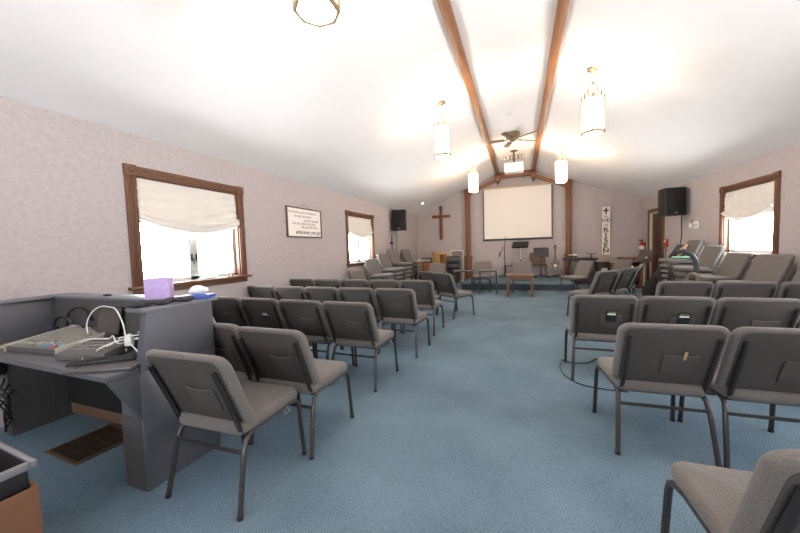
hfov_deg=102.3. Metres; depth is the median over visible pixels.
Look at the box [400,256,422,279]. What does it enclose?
chair
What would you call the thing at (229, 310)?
chair
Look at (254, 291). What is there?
chair
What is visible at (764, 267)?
chair
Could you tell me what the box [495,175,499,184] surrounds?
block
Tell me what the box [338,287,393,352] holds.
chair
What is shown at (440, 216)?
wooden cross
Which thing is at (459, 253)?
leaning board
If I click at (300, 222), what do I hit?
framed piece
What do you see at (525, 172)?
beam
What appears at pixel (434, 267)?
chair
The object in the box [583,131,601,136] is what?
diffuser
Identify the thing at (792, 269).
chair
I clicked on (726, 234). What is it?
window
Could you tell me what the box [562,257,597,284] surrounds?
table
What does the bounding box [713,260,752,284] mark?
chair
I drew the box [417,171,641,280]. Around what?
wall
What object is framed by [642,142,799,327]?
wall
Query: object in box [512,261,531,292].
chair
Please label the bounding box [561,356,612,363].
cable
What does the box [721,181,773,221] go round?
roman shade
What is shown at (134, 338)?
cable
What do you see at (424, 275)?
chair
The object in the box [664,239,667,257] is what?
fire alarm
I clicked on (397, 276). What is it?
chair
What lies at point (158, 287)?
tissue box
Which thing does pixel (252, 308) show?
chair
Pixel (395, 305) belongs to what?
chair
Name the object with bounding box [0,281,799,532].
floor
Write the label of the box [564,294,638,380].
chair
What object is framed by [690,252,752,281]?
chair
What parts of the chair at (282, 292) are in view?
panel, backrest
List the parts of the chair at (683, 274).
seat, backrest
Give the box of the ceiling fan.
[486,131,536,147]
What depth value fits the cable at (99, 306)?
2.30 m
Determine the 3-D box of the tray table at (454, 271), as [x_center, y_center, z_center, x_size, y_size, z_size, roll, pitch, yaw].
[1.861,0.441,9.410,0.540,0.662,0.360,-1,3,20]
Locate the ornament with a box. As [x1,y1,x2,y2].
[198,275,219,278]
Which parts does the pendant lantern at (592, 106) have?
glass panel, glass panel, crown, glass panel, glass panel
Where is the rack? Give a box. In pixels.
[447,256,459,282]
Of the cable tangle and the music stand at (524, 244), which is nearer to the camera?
the cable tangle
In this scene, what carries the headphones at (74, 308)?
on the booth
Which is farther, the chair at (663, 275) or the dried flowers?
the dried flowers
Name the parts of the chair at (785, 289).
backrest, panel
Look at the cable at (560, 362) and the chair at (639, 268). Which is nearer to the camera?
the cable at (560, 362)
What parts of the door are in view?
casing, casing, casing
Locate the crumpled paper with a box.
[188,285,208,293]
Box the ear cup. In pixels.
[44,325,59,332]
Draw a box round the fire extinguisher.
[639,239,645,252]
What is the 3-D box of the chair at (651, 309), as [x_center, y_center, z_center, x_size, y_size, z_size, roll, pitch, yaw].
[2.531,0.675,3.104,0.551,0.869,0.642,-1,3,20]
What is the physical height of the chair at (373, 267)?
0.869 m
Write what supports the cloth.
on the booth
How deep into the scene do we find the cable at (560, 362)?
3.06 m
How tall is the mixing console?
0.096 m
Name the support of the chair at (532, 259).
on the stage
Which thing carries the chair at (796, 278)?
on the chair
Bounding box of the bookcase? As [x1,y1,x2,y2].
[431,252,447,272]
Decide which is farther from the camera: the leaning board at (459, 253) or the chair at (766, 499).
the leaning board at (459, 253)
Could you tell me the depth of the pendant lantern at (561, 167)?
8.07 m
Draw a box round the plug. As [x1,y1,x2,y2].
[124,334,134,345]
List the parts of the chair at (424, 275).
panel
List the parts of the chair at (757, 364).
leg, leg, seat, backrest, panel, leg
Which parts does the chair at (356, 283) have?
panel, backrest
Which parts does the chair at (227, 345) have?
panel, backrest, seat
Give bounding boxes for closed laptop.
[62,358,139,374]
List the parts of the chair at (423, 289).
panel, backrest, seat, leg, leg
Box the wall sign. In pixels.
[601,204,610,254]
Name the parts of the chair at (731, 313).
backrest, panel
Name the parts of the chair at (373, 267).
backrest, seat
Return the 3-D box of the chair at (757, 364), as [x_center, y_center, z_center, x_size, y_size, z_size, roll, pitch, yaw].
[2.234,0.746,2.016,0.551,0.869,0.642,-1,3,18]
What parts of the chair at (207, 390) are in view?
leg, panel, backrest, seat, leg, rail, leg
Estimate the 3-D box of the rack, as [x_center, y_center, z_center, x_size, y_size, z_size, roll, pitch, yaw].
[2.012,0.113,12.137,0.460,1.000,0.452,-1,3,12]
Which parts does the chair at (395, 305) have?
panel, backrest, seat, leg, leg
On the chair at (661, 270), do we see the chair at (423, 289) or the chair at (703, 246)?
the chair at (703, 246)
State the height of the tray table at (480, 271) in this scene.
0.662 m
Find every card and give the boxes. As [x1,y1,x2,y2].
[261,311,270,320]
[605,310,616,321]
[677,313,690,323]
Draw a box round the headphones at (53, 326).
[44,315,79,332]
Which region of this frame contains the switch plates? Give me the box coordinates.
[689,221,698,228]
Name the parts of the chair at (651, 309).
backrest, panel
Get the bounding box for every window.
[122,163,251,294]
[345,210,374,267]
[719,170,781,258]
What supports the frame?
on the floor
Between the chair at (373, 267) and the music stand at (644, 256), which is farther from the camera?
the music stand at (644, 256)
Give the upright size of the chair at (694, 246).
0.869 m
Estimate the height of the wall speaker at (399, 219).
0.660 m
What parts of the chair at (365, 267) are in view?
backrest, seat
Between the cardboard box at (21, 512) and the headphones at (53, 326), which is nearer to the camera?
the cardboard box at (21, 512)
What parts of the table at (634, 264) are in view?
black panel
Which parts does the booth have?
panel, dark modesty panel, rail, panel, panel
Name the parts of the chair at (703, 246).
seat, backrest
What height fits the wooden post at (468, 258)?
3.547 m
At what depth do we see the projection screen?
11.83 m
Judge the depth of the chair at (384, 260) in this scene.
9.06 m
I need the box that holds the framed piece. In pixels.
[285,205,321,237]
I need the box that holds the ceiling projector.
[503,150,524,174]
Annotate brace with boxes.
[469,179,495,194]
[535,174,565,187]
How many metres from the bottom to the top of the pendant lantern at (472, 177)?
0.947 m
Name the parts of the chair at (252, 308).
panel, backrest, leg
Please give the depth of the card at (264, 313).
3.53 m
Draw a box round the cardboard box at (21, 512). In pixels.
[0,479,42,532]
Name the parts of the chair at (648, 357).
leg, rail, leg, seat, backrest, panel, leg, leg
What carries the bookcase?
on the floor
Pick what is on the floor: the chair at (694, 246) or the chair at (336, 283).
the chair at (336, 283)
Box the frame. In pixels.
[676,249,700,280]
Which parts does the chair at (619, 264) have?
backrest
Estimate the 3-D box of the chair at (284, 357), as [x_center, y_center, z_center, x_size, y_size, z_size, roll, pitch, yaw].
[-0.750,0.818,2.400,0.551,0.869,0.642,-1,3,20]
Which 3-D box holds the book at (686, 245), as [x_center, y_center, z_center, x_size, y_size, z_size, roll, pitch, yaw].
[6.088,-0.337,6.970,0.300,0.300,0.100,1,4,35]
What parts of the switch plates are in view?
double plate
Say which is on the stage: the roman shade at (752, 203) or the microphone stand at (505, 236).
the microphone stand at (505, 236)
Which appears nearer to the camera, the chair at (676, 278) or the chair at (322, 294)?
the chair at (322, 294)
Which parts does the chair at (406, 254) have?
backrest, seat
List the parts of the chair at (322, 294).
panel, backrest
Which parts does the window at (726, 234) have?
casing, head casing, sash frame, casing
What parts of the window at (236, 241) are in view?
casing, head casing, sill, sash frame, casing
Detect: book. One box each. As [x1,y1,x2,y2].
[178,293,215,298]
[672,244,689,257]
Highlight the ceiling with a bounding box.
[0,0,799,214]
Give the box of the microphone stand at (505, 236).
[499,236,505,277]
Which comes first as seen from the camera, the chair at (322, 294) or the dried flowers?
the chair at (322, 294)
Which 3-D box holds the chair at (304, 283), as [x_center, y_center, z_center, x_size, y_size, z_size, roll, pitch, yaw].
[-1.653,0.637,6.103,0.551,0.869,0.642,0,4,23]
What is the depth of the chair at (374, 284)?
5.16 m
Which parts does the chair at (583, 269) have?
seat, backrest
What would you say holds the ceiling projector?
hanging from the ceiling
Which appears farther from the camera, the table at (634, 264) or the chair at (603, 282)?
the table at (634, 264)
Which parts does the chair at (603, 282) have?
leg, seat, backrest, panel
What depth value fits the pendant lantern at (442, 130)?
5.46 m
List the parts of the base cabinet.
door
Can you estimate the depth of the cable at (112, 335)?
2.12 m
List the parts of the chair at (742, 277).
backrest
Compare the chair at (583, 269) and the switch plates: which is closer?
the switch plates
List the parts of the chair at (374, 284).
panel, backrest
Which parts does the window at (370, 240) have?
casing, sash frame, head casing, casing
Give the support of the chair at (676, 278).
on the chair
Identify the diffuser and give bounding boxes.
[436,155,449,158]
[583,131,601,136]
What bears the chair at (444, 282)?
on the floor
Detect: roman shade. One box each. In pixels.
[136,178,239,235]
[348,216,372,238]
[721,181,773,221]
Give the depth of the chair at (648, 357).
1.96 m
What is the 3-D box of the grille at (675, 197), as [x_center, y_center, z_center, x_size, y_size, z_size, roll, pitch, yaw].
[6.558,-1.550,7.641,0.420,0.620,0.013,-1,3,6]
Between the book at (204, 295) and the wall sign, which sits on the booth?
the book at (204, 295)
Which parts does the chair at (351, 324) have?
leg, panel, backrest, leg, seat, leg, leg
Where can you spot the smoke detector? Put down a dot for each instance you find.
(511, 113)
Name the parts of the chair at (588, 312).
leg, leg, seat, backrest, panel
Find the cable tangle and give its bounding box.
[0,373,14,431]
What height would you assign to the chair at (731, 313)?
0.869 m
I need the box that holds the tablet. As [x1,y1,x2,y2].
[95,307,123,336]
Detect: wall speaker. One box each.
[391,209,406,230]
[658,187,686,216]
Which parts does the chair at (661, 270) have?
seat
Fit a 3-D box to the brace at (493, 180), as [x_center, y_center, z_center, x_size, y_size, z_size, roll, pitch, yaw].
[3.130,-3.013,12.218,1.171,0.598,0.138,-1,3,20]
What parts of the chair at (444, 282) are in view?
panel, backrest, seat, leg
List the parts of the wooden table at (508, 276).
leg, leg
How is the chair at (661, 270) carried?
on the chair
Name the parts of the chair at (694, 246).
leg, seat, backrest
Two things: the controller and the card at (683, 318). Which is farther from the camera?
the card at (683, 318)
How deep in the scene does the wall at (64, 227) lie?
3.26 m
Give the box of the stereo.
[421,254,431,262]
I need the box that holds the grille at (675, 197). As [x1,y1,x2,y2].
[666,188,685,214]
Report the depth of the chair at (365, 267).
8.35 m
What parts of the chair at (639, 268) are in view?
backrest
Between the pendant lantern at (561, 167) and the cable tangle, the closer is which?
the cable tangle
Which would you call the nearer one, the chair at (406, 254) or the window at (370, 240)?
the window at (370, 240)
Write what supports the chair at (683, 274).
on the chair at (676, 278)
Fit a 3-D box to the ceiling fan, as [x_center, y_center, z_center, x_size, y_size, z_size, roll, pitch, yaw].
[2.660,-3.093,7.727,1.132,0.205,1.190,-1,3,20]
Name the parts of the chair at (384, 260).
backrest, seat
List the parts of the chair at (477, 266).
seat, backrest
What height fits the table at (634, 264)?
0.860 m
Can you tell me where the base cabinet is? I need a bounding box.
[416,262,431,279]
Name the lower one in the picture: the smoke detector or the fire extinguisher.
the fire extinguisher
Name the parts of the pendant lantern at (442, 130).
glass panel, glass panel, crown, glass panel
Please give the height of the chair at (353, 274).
0.869 m
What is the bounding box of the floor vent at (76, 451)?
[43,423,123,465]
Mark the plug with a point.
(129, 340)
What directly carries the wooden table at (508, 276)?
on the floor
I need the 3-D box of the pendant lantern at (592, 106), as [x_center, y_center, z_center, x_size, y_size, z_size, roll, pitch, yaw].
[2.765,-2.352,4.616,0.275,0.947,0.277,-1,3,7]
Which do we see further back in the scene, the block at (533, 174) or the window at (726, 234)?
the block at (533, 174)
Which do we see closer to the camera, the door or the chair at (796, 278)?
the chair at (796, 278)
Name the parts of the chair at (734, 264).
seat, backrest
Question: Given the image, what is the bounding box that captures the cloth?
[127,296,193,307]
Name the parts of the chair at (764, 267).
seat, backrest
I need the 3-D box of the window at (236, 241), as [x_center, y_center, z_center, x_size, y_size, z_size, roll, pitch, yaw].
[-2.705,-0.440,4.228,0.225,1.431,1.660,-1,3,20]
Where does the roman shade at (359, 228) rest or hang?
attached to the window at (370, 240)
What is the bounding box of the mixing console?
[3,326,105,354]
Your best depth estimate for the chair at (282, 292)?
4.64 m
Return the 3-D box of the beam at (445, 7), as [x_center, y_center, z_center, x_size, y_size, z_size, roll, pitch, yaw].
[0.820,-2.920,4.403,0.115,0.100,16.380,-1,3,20]
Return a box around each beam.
[436,0,499,174]
[500,169,530,178]
[531,0,569,171]
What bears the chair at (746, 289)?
on the floor
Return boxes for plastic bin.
[0,441,36,501]
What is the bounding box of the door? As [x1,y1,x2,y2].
[647,207,664,280]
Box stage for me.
[462,276,574,290]
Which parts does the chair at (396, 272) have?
seat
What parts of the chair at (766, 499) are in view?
leg, rail, seat, backrest, panel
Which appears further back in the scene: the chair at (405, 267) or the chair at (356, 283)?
the chair at (405, 267)
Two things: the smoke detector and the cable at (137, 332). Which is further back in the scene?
the smoke detector
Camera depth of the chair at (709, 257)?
6.20 m
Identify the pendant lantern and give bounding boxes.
[293,0,339,26]
[434,100,450,158]
[468,158,477,192]
[555,144,567,182]
[581,66,604,137]
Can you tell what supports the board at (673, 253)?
on the chair at (694, 246)
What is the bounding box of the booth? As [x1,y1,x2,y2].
[0,292,220,491]
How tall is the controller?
0.074 m
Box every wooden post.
[464,189,472,280]
[564,179,572,274]
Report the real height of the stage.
0.200 m
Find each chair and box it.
[145,349,306,521]
[212,296,249,326]
[213,322,296,441]
[237,326,353,459]
[240,297,315,357]
[247,285,277,299]
[274,286,308,342]
[279,299,354,365]
[290,279,315,287]
[305,287,341,349]
[314,279,341,288]
[322,301,398,391]
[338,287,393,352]
[341,279,385,323]
[348,269,366,279]
[364,259,394,279]
[364,264,393,279]
[369,280,413,332]
[374,288,430,357]
[376,258,404,279]
[377,254,405,279]
[386,249,413,276]
[386,253,412,279]
[387,275,403,279]
[400,249,424,275]
[400,253,423,278]
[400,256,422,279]
[400,280,443,335]
[419,271,457,313]
[429,263,445,272]
[432,272,474,318]
[473,261,490,291]
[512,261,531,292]
[529,253,547,276]
[560,260,593,291]
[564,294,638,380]
[566,270,618,315]
[592,323,729,466]
[610,267,635,294]
[612,259,632,289]
[628,264,642,296]
[635,296,715,394]
[642,263,667,295]
[655,281,713,296]
[656,240,703,280]
[657,245,704,283]
[659,269,692,281]
[660,449,799,532]
[661,274,681,280]
[671,246,724,280]
[673,252,726,280]
[675,263,721,280]
[677,326,799,468]
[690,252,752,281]
[710,297,799,395]
[711,281,777,299]
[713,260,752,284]
[716,254,794,284]
[774,282,799,322]
[782,263,796,282]
[791,266,799,281]
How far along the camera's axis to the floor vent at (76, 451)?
2.33 m
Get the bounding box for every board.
[451,250,462,280]
[668,244,688,256]
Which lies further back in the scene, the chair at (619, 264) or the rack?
the rack
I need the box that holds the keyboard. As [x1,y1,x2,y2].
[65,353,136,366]
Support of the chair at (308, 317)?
on the floor
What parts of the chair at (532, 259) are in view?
backrest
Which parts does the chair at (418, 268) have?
seat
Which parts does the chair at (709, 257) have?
seat, backrest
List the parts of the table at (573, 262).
panel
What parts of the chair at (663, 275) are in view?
seat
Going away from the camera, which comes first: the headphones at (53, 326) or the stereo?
the headphones at (53, 326)
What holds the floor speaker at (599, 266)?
on the floor
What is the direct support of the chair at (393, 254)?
on the chair at (405, 267)
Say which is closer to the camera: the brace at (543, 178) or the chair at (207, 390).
the chair at (207, 390)
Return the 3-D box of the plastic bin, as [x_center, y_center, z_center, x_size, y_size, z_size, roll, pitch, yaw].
[-1.801,0.919,1.241,0.464,0.211,0.424,0,4,23]
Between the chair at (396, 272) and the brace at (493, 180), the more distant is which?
the brace at (493, 180)
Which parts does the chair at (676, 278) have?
seat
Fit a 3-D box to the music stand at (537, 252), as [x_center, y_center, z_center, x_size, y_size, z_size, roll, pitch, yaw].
[4.715,-0.114,10.750,0.472,1.035,0.413,-1,3,20]
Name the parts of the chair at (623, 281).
seat, panel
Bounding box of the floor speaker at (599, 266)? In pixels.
[595,261,609,273]
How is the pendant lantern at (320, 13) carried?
hanging from the ceiling
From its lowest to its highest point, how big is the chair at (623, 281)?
0.869 m
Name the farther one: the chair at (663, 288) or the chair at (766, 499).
the chair at (663, 288)
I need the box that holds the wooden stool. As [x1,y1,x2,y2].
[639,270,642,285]
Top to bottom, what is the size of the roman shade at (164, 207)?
0.646 m
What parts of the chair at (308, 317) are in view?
panel, backrest, leg, seat, leg, leg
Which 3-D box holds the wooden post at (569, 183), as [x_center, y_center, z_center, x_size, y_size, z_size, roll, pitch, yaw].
[5.898,-1.235,11.251,0.280,3.547,0.240,-1,3,20]
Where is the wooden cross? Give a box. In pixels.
[432,206,449,239]
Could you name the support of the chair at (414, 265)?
on the chair at (418, 268)
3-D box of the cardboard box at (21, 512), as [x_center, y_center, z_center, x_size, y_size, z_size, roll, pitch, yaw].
[-1.783,1.129,1.227,0.480,0.440,0.440,0,4,23]
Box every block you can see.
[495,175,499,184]
[531,171,535,180]
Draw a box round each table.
[453,270,473,291]
[479,270,497,293]
[506,274,533,296]
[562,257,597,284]
[617,257,641,284]
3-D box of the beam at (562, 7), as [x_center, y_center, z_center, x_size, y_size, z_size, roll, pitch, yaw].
[1.959,-2.932,3.979,0.115,0.100,16.380,-1,3,20]
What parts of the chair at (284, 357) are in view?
leg, panel, backrest, seat, leg, rail, leg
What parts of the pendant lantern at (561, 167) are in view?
glass panel, glass panel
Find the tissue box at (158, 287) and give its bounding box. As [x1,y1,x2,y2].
[143,277,173,299]
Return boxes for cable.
[80,335,123,343]
[82,338,138,358]
[86,306,126,350]
[106,332,138,346]
[559,362,627,392]
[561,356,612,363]
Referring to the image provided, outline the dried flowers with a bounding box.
[568,254,580,257]
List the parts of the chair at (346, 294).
panel, backrest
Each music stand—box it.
[512,241,528,260]
[533,247,548,278]
[634,250,651,287]
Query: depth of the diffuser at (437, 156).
5.52 m
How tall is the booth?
1.056 m
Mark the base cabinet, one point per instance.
(426, 265)
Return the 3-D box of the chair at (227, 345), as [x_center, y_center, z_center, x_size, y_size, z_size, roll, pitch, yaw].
[-1.257,0.820,2.632,0.551,0.869,0.642,-1,3,21]
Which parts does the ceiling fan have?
blade, blade, blade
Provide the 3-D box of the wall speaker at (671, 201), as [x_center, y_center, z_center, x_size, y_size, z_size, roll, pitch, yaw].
[6.629,-1.562,7.822,0.558,0.660,0.398,-1,3,6]
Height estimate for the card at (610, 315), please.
0.112 m
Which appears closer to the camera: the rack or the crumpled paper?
the crumpled paper
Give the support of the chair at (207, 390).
on the floor
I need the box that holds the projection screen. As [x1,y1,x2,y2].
[482,182,553,240]
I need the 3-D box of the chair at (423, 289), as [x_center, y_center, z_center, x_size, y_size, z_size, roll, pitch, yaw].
[0.366,0.622,5.243,0.551,0.869,0.642,0,4,23]
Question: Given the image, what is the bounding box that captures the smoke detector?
[507,111,515,115]
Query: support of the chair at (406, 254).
on the chair at (414, 265)
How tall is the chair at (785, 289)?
0.869 m
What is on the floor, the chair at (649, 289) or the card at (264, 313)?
the chair at (649, 289)
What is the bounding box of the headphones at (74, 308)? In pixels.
[66,307,92,326]
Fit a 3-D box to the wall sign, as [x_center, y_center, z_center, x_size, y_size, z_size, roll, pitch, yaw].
[7.000,-1.256,10.944,0.280,1.734,0.030,-1,3,20]
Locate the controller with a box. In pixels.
[55,336,138,360]
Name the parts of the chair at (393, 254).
backrest, seat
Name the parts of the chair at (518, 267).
backrest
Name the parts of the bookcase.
panel, panel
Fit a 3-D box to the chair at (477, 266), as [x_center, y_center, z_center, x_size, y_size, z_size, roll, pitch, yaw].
[2.475,0.300,9.771,0.551,0.869,0.642,-1,3,20]
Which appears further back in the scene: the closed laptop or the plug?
the plug
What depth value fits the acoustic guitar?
11.16 m
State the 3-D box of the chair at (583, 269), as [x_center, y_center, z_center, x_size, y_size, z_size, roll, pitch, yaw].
[4.777,0.287,8.713,0.642,0.869,0.551,-2,3,-7]
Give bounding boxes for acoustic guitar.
[549,245,561,274]
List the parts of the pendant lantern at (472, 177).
glass panel, glass panel, glass panel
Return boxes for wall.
[0,96,417,428]
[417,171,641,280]
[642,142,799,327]

